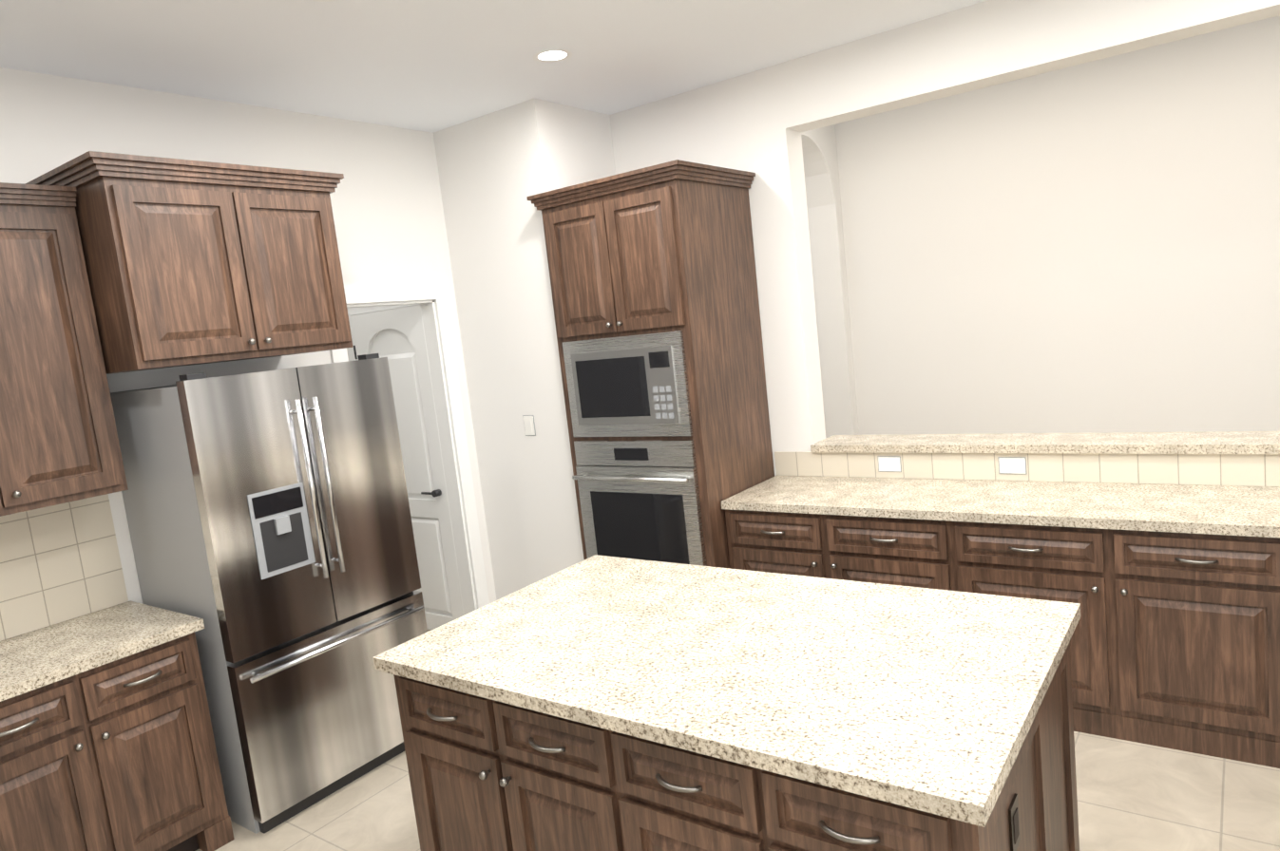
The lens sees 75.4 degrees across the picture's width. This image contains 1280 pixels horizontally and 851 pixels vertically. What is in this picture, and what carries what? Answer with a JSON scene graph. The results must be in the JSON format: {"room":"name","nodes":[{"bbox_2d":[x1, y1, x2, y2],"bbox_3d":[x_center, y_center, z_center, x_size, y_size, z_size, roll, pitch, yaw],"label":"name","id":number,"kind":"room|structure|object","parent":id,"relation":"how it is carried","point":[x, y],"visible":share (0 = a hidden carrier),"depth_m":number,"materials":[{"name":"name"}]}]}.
{"room":"kitchen","nodes":[
{"label":"kitchen","id":0,"kind":"room"},
{"bbox_2d":[0,67,496,607],"bbox_3d":[-2.956,0.300,2.690,0.120,3.130,6.300,-1,9,36],"label":"wall","id":1,"kind":"structure","parent":0,"point":[388,210],"depth_m":4.12,"materials":[{"name":"white paint"}]},
{"bbox_2d":[0,190,128,516],"bbox_3d":[-2.463,-0.229,2.942,0.388,1.123,0.862,-1,9,36],"label":"upper cabinet","id":2,"kind":"object","parent":1,"relation":"attached to","point":[59,442],"depth_m":3.03,"materials":[{"name":"brown wood"}]},
{"bbox_2d":[0,494,128,641],"bbox_3d":[-2.724,0.639,2.888,0.008,0.519,1.655,-1,9,36],"label":"wall tiles","id":3,"kind":"structure","parent":1,"relation":"attached to","point":[61,563],"depth_m":3.37,"materials":[{"name":"beige tile"}]},
{"bbox_2d":[24,151,353,374],"bbox_3d":[-1.853,-0.662,3.558,0.655,0.776,1.030,-1,9,36],"label":"upper cabinet","id":4,"kind":"object","parent":1,"relation":"attached to","point":[188,262],"visible":1,"depth_m":3.26,"materials":[{"name":"brown wood"}]},
{"bbox_2d":[329,284,489,615],"bbox_3d":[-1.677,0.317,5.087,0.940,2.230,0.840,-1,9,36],"label":"door frame","id":5,"kind":"structure","parent":1,"relation":"attached to","point":[455,454],"depth_m":5.07,"materials":[{"name":"white wood"}]},
{"bbox_2d":[346,305,417,361],"bbox_3d":[-1.732,-0.188,5.532,1.259,3.130,0.110,-1,9,36],"label":"wall","id":6,"kind":"structure","parent":0,"point":[368,313],"depth_m":5.42,"materials":[{"name":"white paint"}]},
{"bbox_2d":[350,305,463,630],"bbox_3d":[-1.509,0.316,5.350,0.722,2.108,0.083,-1,9,36],"label":"pantry door","id":7,"kind":"structure","parent":6,"relation":"in","point":[396,337],"depth_m":5.26,"materials":[{"name":"white wood"}]},
{"bbox_2d":[0,0,987,133],"bbox_3d":[-1.646,-1.397,1.924,8.050,0.120,7.160,-1,9,36],"label":"ceiling","id":8,"kind":"structure","parent":0,"point":[430,66],"depth_m":3.59,"materials":[{"name":"white paint"}]},
{"bbox_2d":[533,49,572,62],"bbox_3d":[-0.403,-1.705,3.816,0.184,0.001,0.184,-1,9,36],"label":"recessed light","id":9,"kind":"object","parent":8,"relation":"in","point":[550,55],"visible":1,"depth_m":3.81,"materials":[{"name":"white"}]},
{"bbox_2d":[433,98,615,600],"bbox_3d":[-0.536,-0.291,5.295,0.950,3.130,0.860,-1,9,36],"label":"wall","id":10,"kind":"structure","parent":0,"point":[496,168],"depth_m":4.87,"materials":[{"name":"white paint"}]},
{"bbox_2d":[522,415,535,436],"bbox_3d":[-0.655,0.000,4.897,0.083,0.123,0.007,-1,9,36],"label":"light switch","id":11,"kind":"object","parent":10,"relation":"attached to","point":[529,425],"visible":1,"depth_m":4.89,"materials":[{"name":"white plastic"}]},
{"bbox_2d":[195,630,1279,850],"bbox_3d":[2.169,1.350,2.861,13.400,0.100,12.600,-1,9,36],"label":"floor","id":12,"kind":"structure","parent":0,"point":[1136,797],"depth_m":3.06,"materials":[{"name":"tile"}]},
{"bbox_2d":[0,627,234,850],"bbox_3d":[-2.174,1.304,3.091,0.628,0.880,0.880,-1,9,36],"label":"base cabinet","id":13,"kind":"object","parent":12,"relation":"on","point":[106,740],"depth_m":2.97,"materials":[{"name":"brown wood"}]},
{"bbox_2d":[0,600,204,695],"bbox_3d":[-2.435,0.910,2.739,0.638,0.040,1.664,-1,9,36],"label":"countertop","id":14,"kind":"structure","parent":13,"relation":"on","point":[28,659],"depth_m":3.10,"materials":[{"name":"beige stone"}]},
{"bbox_2d":[110,353,427,834],"bbox_3d":[-1.601,0.661,3.754,0.771,1.862,0.919,-1,9,36],"label":"fridge","id":15,"kind":"object","parent":12,"relation":"on","point":[270,524],"visible":1,"depth_m":3.42,"materials":[{"name":"metal"}]},
{"bbox_2d":[526,159,774,569],"bbox_3d":[0.148,-0.020,4.643,0.975,2.606,0.786,-1,9,36],"label":"tall cabinet","id":16,"kind":"object","parent":12,"relation":"on","point":[666,247],"visible":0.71,"depth_m":4.26,"materials":[{"name":"brown wood"}]},
{"bbox_2d":[562,330,692,437],"bbox_3d":[0.048,-0.238,4.513,0.773,0.526,0.482,-1,9,36],"label":"microwave","id":17,"kind":"object","parent":16,"relation":"in","point":[633,386],"visible":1,"depth_m":4.30,"materials":[{"name":"silver metal"}]},
{"bbox_2d":[572,439,706,566],"bbox_3d":[0.131,0.420,4.609,0.773,0.766,0.627,-1,9,36],"label":"wall oven","id":18,"kind":"object","parent":16,"relation":"in","point":[639,500],"visible":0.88,"depth_m":4.37,"materials":[{"name":"silver metal"}]},
{"bbox_2d":[374,615,1080,850],"bbox_3d":[0.279,1.102,2.540,1.814,0.880,1.102,-1,9,36],"label":"kitchen island","id":19,"kind":"object","parent":12,"relation":"on","point":[487,773],"depth_m":2.13,"materials":[{"name":"brown wood"}]},
{"bbox_2d":[372,554,1080,821],"bbox_3d":[0.223,0.645,2.513,1.831,0.040,1.120,-1,9,36],"label":"island countertop","id":20,"kind":"structure","parent":19,"relation":"on","point":[925,697],"depth_m":2.25,"materials":[{"name":"beige stone"}]},
{"bbox_2d":[721,505,830,578],"bbox_3d":[0.871,0.807,4.389,0.544,0.880,0.618,-1,9,36],"label":"base cabinet","id":21,"kind":"object","parent":12,"relation":"on","point":[789,542],"depth_m":4.10,"materials":[{"name":"brown wood"}]},
{"bbox_2d":[822,513,955,591],"bbox_3d":[1.327,0.798,4.053,0.590,0.880,0.618,-1,9,36],"label":"base cabinet","id":22,"kind":"object","parent":12,"relation":"on","point":[883,548],"depth_m":3.76,"materials":[{"name":"brown wood"}]},
{"bbox_2d":[952,516,1279,768],"bbox_3d":[2.036,0.784,3.532,1.170,0.880,0.618,-1,9,36],"label":"base cabinet","id":23,"kind":"object","parent":12,"relation":"on","point":[1174,590],"depth_m":3.19,"materials":[{"name":"brown wood"}]},
{"bbox_2d":[720,475,1279,535],"bbox_3d":[1.755,0.335,3.646,2.864,0.040,0.638,-1,9,36],"label":"countertop","id":24,"kind":"structure","parent":23,"relation":"on","point":[1208,508],"depth_m":3.60,"materials":[{"name":"beige stone"}]},
{"bbox_2d":[801,124,859,438],"bbox_3d":[0.980,-0.712,6.235,0.250,3.400,2.538,-1,9,36],"label":"wall","id":25,"kind":"structure","parent":0,"point":[820,160],"depth_m":7.10,"materials":[{"name":"white paint"}]},
{"bbox_2d":[610,0,1279,486],"bbox_3d":[1.824,-0.386,3.965,4.430,3.130,0.198,-1,9,36],"label":"wall","id":26,"kind":"structure","parent":0,"point":[758,122],"depth_m":4.19,"materials":[{"name":"white paint"}]},
{"bbox_2d":[774,451,814,476],"bbox_3d":[0.870,0.215,4.666,0.235,0.137,0.008,-1,9,36],"label":"wall tile","id":27,"kind":"structure","parent":26,"relation":"attached to","point":[792,464],"depth_m":4.66,"materials":[{"name":"beige tile"}]},
{"bbox_2d":[877,456,901,472],"bbox_3d":[1.306,0.203,4.335,0.123,0.083,0.007,-1,9,36],"label":"electrical outlet","id":28,"kind":"object","parent":26,"relation":"attached to","point":[888,464],"visible":1,"depth_m":4.33,"materials":[{"name":"white plastic"}]},
{"bbox_2d":[998,457,1026,474],"bbox_3d":[1.789,0.194,3.979,0.123,0.083,0.007,-1,9,36],"label":"electrical outlet","id":29,"kind":"object","parent":26,"relation":"attached to","point":[1012,465],"visible":1,"depth_m":3.98,"materials":[{"name":"white plastic"}]},
{"bbox_2d":[810,431,1279,454],"bbox_3d":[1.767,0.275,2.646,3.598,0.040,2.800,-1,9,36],"label":"ledge","id":30,"kind":"object","parent":26,"relation":"on","point":[1195,443],"visible":1,"depth_m":3.90,"materials":[{"name":"stone"}]},
{"bbox_2d":[806,15,1279,438],"bbox_3d":[4.086,-1.272,5.536,13.000,4.000,0.150,-1,9,36],"label":"wall","id":31,"kind":"structure","parent":0,"point":[1093,246],"depth_m":6.08,"materials":[{"name":"white paint"}]}
]}

